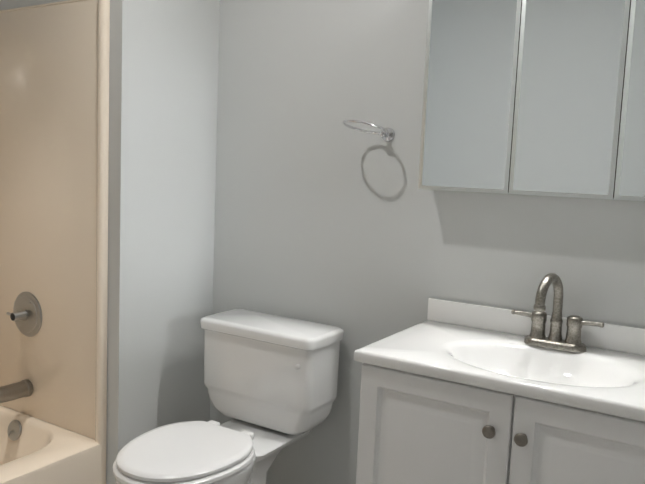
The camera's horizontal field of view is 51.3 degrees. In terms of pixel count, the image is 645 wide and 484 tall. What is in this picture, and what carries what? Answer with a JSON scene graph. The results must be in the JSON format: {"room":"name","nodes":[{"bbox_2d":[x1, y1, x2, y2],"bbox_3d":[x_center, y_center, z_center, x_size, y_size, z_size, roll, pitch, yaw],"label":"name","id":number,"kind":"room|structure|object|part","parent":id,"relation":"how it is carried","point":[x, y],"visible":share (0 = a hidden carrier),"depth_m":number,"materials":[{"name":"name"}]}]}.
{"room":"bathroom","nodes":[
{"label":"bathroom","id":0,"kind":"room"},
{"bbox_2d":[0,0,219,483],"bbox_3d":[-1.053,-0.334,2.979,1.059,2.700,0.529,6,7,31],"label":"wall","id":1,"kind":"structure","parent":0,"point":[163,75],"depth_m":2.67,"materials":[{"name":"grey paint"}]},
{"bbox_2d":[210,0,644,483],"bbox_3d":[0.498,-0.209,2.416,4.300,2.700,0.140,6,7,31],"label":"wall","id":2,"kind":"structure","parent":0,"point":[324,215],"depth_m":2.57,"materials":[{"name":"grey paint"}]},
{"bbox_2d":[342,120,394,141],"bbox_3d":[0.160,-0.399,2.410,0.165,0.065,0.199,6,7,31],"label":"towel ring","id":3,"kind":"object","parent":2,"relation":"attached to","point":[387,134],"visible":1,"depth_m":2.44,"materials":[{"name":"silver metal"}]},
{"bbox_2d":[418,0,644,200],"bbox_3d":[0.769,-0.521,2.062,0.929,0.762,0.125,6,7,31],"label":"upper cabinet","id":4,"kind":"object","parent":2,"relation":"attached to","point":[536,97],"visible":1,"depth_m":2.06,"materials":[{"name":"white"}]},
{"bbox_3d":[0.476,-0.546,2.178,0.308,0.762,0.016,6,7,31],"label":"door","id":5,"kind":"part","parent":4,"relation":"part of","materials":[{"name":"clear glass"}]},
{"bbox_3d":[0.740,-0.517,2.016,0.308,0.762,0.016,6,7,31],"label":"door","id":6,"kind":"part","parent":4,"relation":"part of","materials":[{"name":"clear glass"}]},
{"bbox_3d":[1.003,-0.489,1.854,0.308,0.762,0.016,6,7,31],"label":"door","id":7,"kind":"part","parent":4,"relation":"part of","materials":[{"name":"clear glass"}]},
{"bbox_3d":[-0.323,1.281,1.342,4.300,0.100,3.030,6,7,31],"label":"floor","id":8,"kind":"structure","parent":0,"visible":0},
{"bbox_2d":[0,0,109,483],"bbox_3d":[-1.560,0.100,2.109,0.805,1.979,1.534,6,7,31],"label":"shower","id":9,"kind":"object","parent":8,"relation":"on","point":[54,117],"visible":1,"depth_m":2.67,"materials":[{"name":"beige plastic"}]},
{"bbox_3d":[-1.293,0.615,2.769,0.074,0.088,0.181,6,7,31],"label":"spout","id":10,"kind":"part","parent":9,"relation":"part of","materials":[{"name":"silver metal"}]},
{"bbox_2d":[113,309,343,483],"bbox_3d":[-0.375,0.721,2.409,0.542,0.780,0.858,6,7,31],"label":"toilet","id":11,"kind":"object","parent":8,"relation":"on","point":[271,382],"visible":1,"depth_m":2.48,"materials":[{"name":"white ceramic"}]},
{"bbox_3d":[-0.460,0.703,2.246,0.410,0.048,0.496,6,7,31],"label":"seat","id":12,"kind":"part","parent":11,"relation":"part of","materials":[{"name":"white plastic"}]},
{"bbox_3d":[-0.208,0.533,2.647,0.516,0.350,0.228,6,7,31],"label":"tank","id":13,"kind":"part","parent":11,"relation":"part of","materials":[{"name":"white ceramic"}]},
{"bbox_3d":[-0.201,0.336,2.625,0.542,0.046,0.256,6,7,31],"label":"lid","id":14,"kind":"part","parent":11,"relation":"part of","materials":[{"name":"white ceramic"}]},
{"bbox_2d":[354,273,644,483],"bbox_3d":[0.619,0.648,1.983,0.938,1.098,0.576,6,7,31],"label":"bathroom vanity","id":15,"kind":"object","parent":8,"relation":"on","point":[454,392],"visible":1,"depth_m":1.88,"materials":[{"name":"white paint"}]},
{"bbox_3d":[0.293,0.722,1.898,0.444,0.693,0.019,6,7,31],"label":"door","id":16,"kind":"part","parent":15,"relation":"part of","materials":[{"name":"white paint"}]},
{"bbox_2d":[511,273,603,352],"bbox_3d":[0.700,0.213,2.042,0.279,0.238,0.190,6,7,31],"label":"faucet","id":17,"kind":"object","parent":15,"relation":"on","point":[537,341],"depth_m":2.08,"materials":[{"name":"grey metal"}]},
{"bbox_3d":[0.676,0.763,1.663,0.444,0.693,0.019,6,7,31],"label":"door","id":18,"kind":"part","parent":15,"relation":"part of","materials":[{"name":"white paint"}]}
]}

